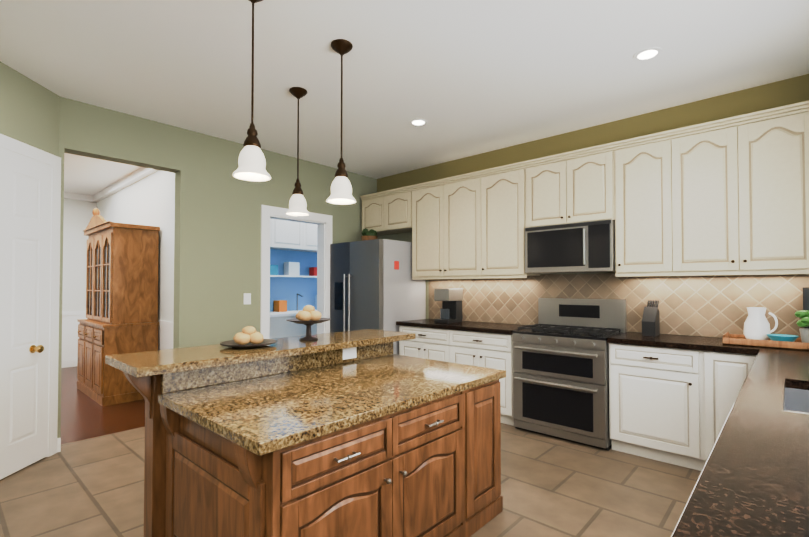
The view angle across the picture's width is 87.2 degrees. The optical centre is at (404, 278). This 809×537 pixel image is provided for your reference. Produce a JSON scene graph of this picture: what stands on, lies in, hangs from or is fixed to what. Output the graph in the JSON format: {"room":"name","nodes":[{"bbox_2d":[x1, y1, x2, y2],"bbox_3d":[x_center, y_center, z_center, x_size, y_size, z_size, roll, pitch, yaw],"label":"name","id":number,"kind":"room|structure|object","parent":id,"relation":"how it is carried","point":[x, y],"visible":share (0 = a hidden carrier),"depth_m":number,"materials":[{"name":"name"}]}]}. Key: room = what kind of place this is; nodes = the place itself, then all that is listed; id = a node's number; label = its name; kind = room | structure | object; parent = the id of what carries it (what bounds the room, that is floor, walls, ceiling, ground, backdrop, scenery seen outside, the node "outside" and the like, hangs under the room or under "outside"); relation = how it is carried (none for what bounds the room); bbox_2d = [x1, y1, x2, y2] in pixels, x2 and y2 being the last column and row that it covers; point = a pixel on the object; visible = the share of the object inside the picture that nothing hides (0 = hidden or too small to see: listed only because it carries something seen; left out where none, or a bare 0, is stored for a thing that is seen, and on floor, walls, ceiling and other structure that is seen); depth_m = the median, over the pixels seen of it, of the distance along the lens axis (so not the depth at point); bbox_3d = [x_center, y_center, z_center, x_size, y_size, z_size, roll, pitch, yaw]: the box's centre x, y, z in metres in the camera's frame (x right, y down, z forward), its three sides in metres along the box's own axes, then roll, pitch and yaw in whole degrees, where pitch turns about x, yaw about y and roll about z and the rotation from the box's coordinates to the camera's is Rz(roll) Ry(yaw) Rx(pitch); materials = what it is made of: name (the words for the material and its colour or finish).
{"room":"kitchen","nodes":[
{"label":"kitchen","id":0,"kind":"room"},
{"bbox_2d":[0,62,60,479],"bbox_3d":[-2.816,-0.061,2.745,0.208,2.910,1.450,0,-1,-3],"label":"wall","id":1,"kind":"structure","parent":0,"point":[30,185],"depth_m":3.17,"materials":[{"name":"green"}]},
{"bbox_2d":[63,192,64,246],"bbox_3d":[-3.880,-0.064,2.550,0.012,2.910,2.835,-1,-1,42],"label":"wall","id":2,"kind":"structure","parent":0,"point":[64,192],"depth_m":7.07,"materials":[{"name":"white paint"}]},
{"bbox_2d":[61,192,92,367],"bbox_3d":[-6.760,-0.006,5.899,0.220,2.910,3.930,-1,-1,42],"label":"wall","id":3,"kind":"structure","parent":0,"point":[78,207],"depth_m":7.15,"materials":[{"name":"white paint"}]},
{"bbox_2d":[60,366,144,444],"bbox_3d":[-5.066,1.454,4.467,4.320,0.060,4.120,-1,-1,42],"label":"floor","id":4,"kind":"structure","parent":0,"point":[84,416],"depth_m":4.47,"materials":[{"name":"brown wood"}]},
{"bbox_2d":[77,320,84,390],"bbox_3d":[-3.977,1.005,5.682,0.413,0.880,0.577,-1,-1,42],"label":"base cabinet","id":5,"kind":"object","parent":4,"relation":"on","point":[81,326],"depth_m":5.48,"materials":[{"name":"brown wood"}]},
{"bbox_2d":[81,324,92,396],"bbox_3d":[-3.671,1.001,5.404,0.414,0.880,0.577,-1,-1,42],"label":"base cabinet","id":6,"kind":"object","parent":4,"relation":"on","point":[87,372],"depth_m":5.22,"materials":[{"name":"brown wood"}]},
{"bbox_2d":[89,324,158,405],"bbox_3d":[-3.364,0.996,5.127,0.413,0.880,0.577,-1,-1,42],"label":"base cabinet","id":7,"kind":"object","parent":4,"relation":"on","point":[110,386],"depth_m":4.92,"materials":[{"name":"brown wood"}]},
{"bbox_2d":[81,224,159,327],"bbox_3d":[-3.656,-0.029,5.438,1.200,1.120,0.535,-1,-1,42],"label":"upper cabinet","id":8,"kind":"object","parent":7,"relation":"on","point":[122,259],"depth_m":5.09,"materials":[{"name":"brown wood"}]},
{"bbox_2d":[93,167,174,349],"bbox_3d":[-3.791,-0.005,5.989,4.500,2.910,0.190,-1,-1,42],"label":"wall","id":9,"kind":"structure","parent":0,"point":[143,196],"depth_m":5.35,"materials":[{"name":"white paint"}]},
{"bbox_2d":[57,97,376,437],"bbox_3d":[-2.562,-0.041,3.883,0.150,2.910,6.580,-1,-1,42],"label":"wall","id":10,"kind":"structure","parent":0,"point":[217,248],"depth_m":4.38,"materials":[{"name":"green paint"}]},
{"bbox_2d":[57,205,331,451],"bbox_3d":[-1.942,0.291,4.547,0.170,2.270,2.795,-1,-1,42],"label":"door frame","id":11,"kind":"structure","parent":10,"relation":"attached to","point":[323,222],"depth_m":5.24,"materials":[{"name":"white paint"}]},
{"bbox_2d":[270,249,316,311],"bbox_3d":[-2.120,0.014,7.051,0.150,2.910,3.630,-1,-1,42],"label":"wall","id":12,"kind":"structure","parent":0,"point":[288,289],"depth_m":7.20,"materials":[{"name":"blue paint"}]},
{"bbox_2d":[270,219,273,246],"bbox_3d":[-2.366,-0.757,6.413,0.350,0.530,0.575,-1,-1,42],"label":"upper cabinet","id":13,"kind":"object","parent":12,"relation":"attached to","point":[271,220],"depth_m":6.52,"materials":[{"name":"white wood"}]},
{"bbox_2d":[270,219,305,250],"bbox_3d":[-1.979,-0.750,6.839,0.350,0.530,0.575,-1,-1,42],"label":"upper cabinet","id":14,"kind":"object","parent":12,"relation":"attached to","point":[291,235],"depth_m":6.76,"materials":[{"name":"white wood"}]},
{"bbox_2d":[306,223,316,251],"bbox_3d":[-1.593,-0.743,7.265,0.350,0.530,0.575,-1,-1,42],"label":"upper cabinet","id":15,"kind":"object","parent":12,"relation":"attached to","point":[311,229],"depth_m":7.06,"materials":[{"name":"white wood"}]},
{"bbox_2d":[0,423,701,536],"bbox_3d":[-0.617,1.416,2.243,5.260,0.060,9.200,-1,-1,42],"label":"floor","id":16,"kind":"structure","parent":0,"point":[550,487],"depth_m":2.79,"materials":[{"name":"tile"}]},
{"bbox_2d":[119,337,505,536],"bbox_3d":[-0.369,0.907,2.272,1.140,0.962,1.701,-1,-1,42],"label":"kitchen island","id":17,"kind":"object","parent":16,"relation":"on","point":[360,433],"depth_m":1.91,"materials":[{"name":"brown wood"}]},
{"bbox_2d":[105,329,415,376],"bbox_3d":[-0.710,0.412,2.635,0.500,0.040,1.810,-1,-1,42],"label":"island countertop","id":18,"kind":"structure","parent":17,"relation":"on","point":[183,358],"depth_m":2.26,"materials":[{"name":"brown stone"}]},
{"bbox_2d":[220,326,276,347],"bbox_3d":[-0.904,0.331,2.467,0.310,0.115,0.310,-1,-1,42],"label":"plate","id":19,"kind":"object","parent":18,"relation":"on","point":[248,337],"visible":1,"depth_m":2.42,"materials":[{"name":"brown food"}]},
{"bbox_2d":[286,305,330,340],"bbox_3d":[-0.620,0.281,2.751,0.280,0.225,0.280,-1,-1,42],"label":"cake stand","id":20,"kind":"object","parent":18,"relation":"on","point":[308,316],"visible":1,"depth_m":2.71,"materials":[{"name":"brown"}]},
{"bbox_2d":[330,239,425,354],"bbox_3d":[-0.365,0.492,5.471,0.912,1.900,0.902,-1,-1,42],"label":"fridge","id":21,"kind":"object","parent":16,"relation":"on","point":[373,285],"visible":0.46,"depth_m":5.14,"materials":[{"name":"grey paint"}]},
{"bbox_2d":[361,228,377,240],"bbox_3d":[-0.461,-0.560,5.578,0.220,0.204,0.214,-1,-1,42],"label":"potted plant","id":22,"kind":"object","parent":21,"relation":"on","point":[371,234],"visible":0.83,"depth_m":5.50,"materials":[{"name":"green plant"}]},
{"bbox_2d":[512,298,626,450],"bbox_3d":[1.511,0.802,3.933,0.832,1.225,0.673,-1,-1,42],"label":"range","id":23,"kind":"object","parent":16,"relation":"on","point":[561,369],"visible":1,"depth_m":3.76,"materials":[{"name":"silver metal"}]},
{"bbox_2d":[396,319,808,536],"bbox_3d":[-0.192,0.717,2.019,3.908,1.330,5.836,-1,-1,42],"label":"base cabinet","id":24,"kind":"object","parent":16,"relation":"on","point":[731,422],"visible":0.92,"depth_m":2.96,"materials":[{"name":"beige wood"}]},
{"bbox_2d":[434,289,462,323],"bbox_3d":[0.509,0.306,4.920,0.210,0.390,0.290,-1,-1,42],"label":"coffee maker","id":25,"kind":"object","parent":24,"relation":"on","point":[451,310],"visible":1,"depth_m":4.86,"materials":[{"name":"black plastic"}]},
{"bbox_2d":[642,300,659,335],"bbox_3d":[2.107,0.332,3.630,0.100,0.294,0.186,-1,-1,42],"label":"knife block","id":26,"kind":"object","parent":24,"relation":"on","point":[650,322],"visible":1,"depth_m":3.58,"materials":[{"name":"black"}]},
{"bbox_2d":[723,307,808,350],"bbox_3d":[2.601,0.337,2.976,0.570,0.261,0.320,-1,-1,42],"label":"tray","id":27,"kind":"object","parent":24,"relation":"on","point":[757,332],"visible":1,"depth_m":3.02,"materials":[{"name":"brown wood"}]},
{"bbox_2d":[795,310,808,342],"bbox_3d":[2.739,0.331,2.859,0.167,0.236,0.169,-1,-1,42],"label":"potted plant","id":28,"kind":"object","parent":27,"relation":"on","point":[803,315],"visible":0.96,"depth_m":2.86,"materials":[{"name":"green plant"}]},
{"bbox_2d":[803,287,808,327],"bbox_3d":[3.016,0.262,2.952,0.360,0.409,0.100,-1,-1,42],"label":"tv","id":29,"kind":"object","parent":24,"relation":"on","point":[805,298],"visible":0.46,"depth_m":3.05,"materials":[{"name":"black"}]},
{"bbox_2d":[0,0,808,194],"bbox_3d":[-2.218,-1.549,3.745,9.580,0.100,9.200,-1,-1,42],"label":"ceiling","id":30,"kind":"structure","parent":0,"point":[465,78],"depth_m":2.99,"materials":[{"name":"white paint"}]},
{"bbox_2d":[232,0,270,180],"bbox_3d":[-0.799,-1.029,2.234,0.195,0.988,0.195,-1,-1,42],"label":"pendant light","id":31,"kind":"object","parent":30,"relation":"hanging from","point":[251,163],"visible":1,"depth_m":2.21,"materials":[{"name":"white glass"}]},
{"bbox_2d":[285,87,309,215],"bbox_3d":[-0.848,-1.009,3.386,0.195,0.988,0.195,-1,-1,42],"label":"pendant light","id":32,"kind":"object","parent":30,"relation":"hanging from","point":[297,204],"visible":1,"depth_m":3.36,"materials":[{"name":"white glass"}]},
{"bbox_2d":[326,39,355,203],"bbox_3d":[-0.406,-1.006,2.742,0.195,1.016,0.195,-1,-1,42],"label":"pendant light","id":33,"kind":"object","parent":30,"relation":"hanging from","point":[341,190],"visible":1,"depth_m":2.71,"materials":[{"name":"white glass"}]},
{"bbox_2d":[409,119,426,125],"bbox_3d":[0.132,-1.490,4.044,0.170,0.006,0.170,-1,-1,42],"label":"recessed light","id":34,"kind":"object","parent":30,"relation":"in","point":[417,122],"visible":1,"depth_m":4.05,"materials":[{"name":"white paint"}]},
{"bbox_2d":[633,47,661,61],"bbox_3d":[1.635,-1.511,2.858,0.170,0.006,0.170,-1,-1,42],"label":"recessed light","id":35,"kind":"object","parent":30,"relation":"in","point":[649,53],"visible":1,"depth_m":2.85,"materials":[{"name":"white paint"}]},
{"bbox_2d":[377,74,808,337],"bbox_3d":[1.454,-0.029,4.569,5.180,2.910,0.170,-1,-1,42],"label":"wall","id":36,"kind":"structure","parent":0,"point":[712,306],"depth_m":3.83,"materials":[{"name":"tile"}]},
{"bbox_2d":[360,191,383,235],"bbox_3d":[-0.324,-0.579,5.847,0.466,1.135,0.373,-1,-1,42],"label":"upper cabinet","id":37,"kind":"object","parent":36,"relation":"attached to","point":[372,204],"depth_m":5.72,"materials":[{"name":"beige wood"}]},
{"bbox_2d":[384,185,419,279],"bbox_3d":[0.022,-0.585,5.534,0.466,1.135,0.373,-1,-1,42],"label":"upper cabinet","id":38,"kind":"object","parent":36,"relation":"attached to","point":[398,201],"depth_m":5.42,"materials":[{"name":"beige wood"}]},
{"bbox_2d":[412,171,479,276],"bbox_3d":[0.564,-0.593,5.042,0.999,1.135,0.373,-1,-1,42],"label":"upper cabinet","id":39,"kind":"object","parent":36,"relation":"attached to","point":[445,211],"depth_m":4.89,"materials":[{"name":"beige wood"}]},
{"bbox_2d":[480,161,523,276],"bbox_3d":[1.124,-0.602,4.535,0.510,1.135,0.373,-1,-1,42],"label":"upper cabinet","id":40,"kind":"object","parent":36,"relation":"attached to","point":[501,187],"depth_m":4.41,"materials":[{"name":"beige wood"}]},
{"bbox_2d":[524,142,615,276],"bbox_3d":[1.620,-0.610,4.085,0.831,1.135,0.373,-1,-1,42],"label":"upper cabinet","id":41,"kind":"object","parent":36,"relation":"attached to","point":[576,186],"depth_m":3.94,"materials":[{"name":"beige wood"}]},
{"bbox_2d":[525,219,614,273],"bbox_3d":[1.603,-0.286,4.053,0.810,0.445,0.431,-1,-1,42],"label":"microwave","id":42,"kind":"object","parent":41,"relation":"attached to","point":[584,247],"visible":0.96,"depth_m":3.89,"materials":[{"name":"silver metal"}]},
{"bbox_2d":[616,130,683,276],"bbox_3d":[2.088,-0.617,3.662,0.430,1.135,0.373,-1,-1,42],"label":"upper cabinet","id":43,"kind":"object","parent":36,"relation":"attached to","point":[643,163],"depth_m":3.53,"materials":[{"name":"beige wood"}]},
{"bbox_2d":[672,101,808,272],"bbox_3d":[2.578,-0.625,3.217,0.894,1.135,0.373,-1,-1,42],"label":"upper cabinet","id":44,"kind":"object","parent":36,"relation":"attached to","point":[728,196],"depth_m":3.10,"materials":[{"name":"beige wood"}]},
{"bbox_3d":[-1.639,1.494,6.759,2.320,0.060,3.880,-1,-1,42],"label":"floor","id":45,"kind":"structure","parent":0,"visible":0},
{"bbox_2d":[270,293,316,338],"bbox_3d":[-1.675,0.852,6.924,0.650,1.230,2.340,-1,-1,42],"label":"base cabinet","id":46,"kind":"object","parent":45,"relation":"on","point":[280,325],"depth_m":6.44,"materials":[{"name":"white paint"}]}
]}

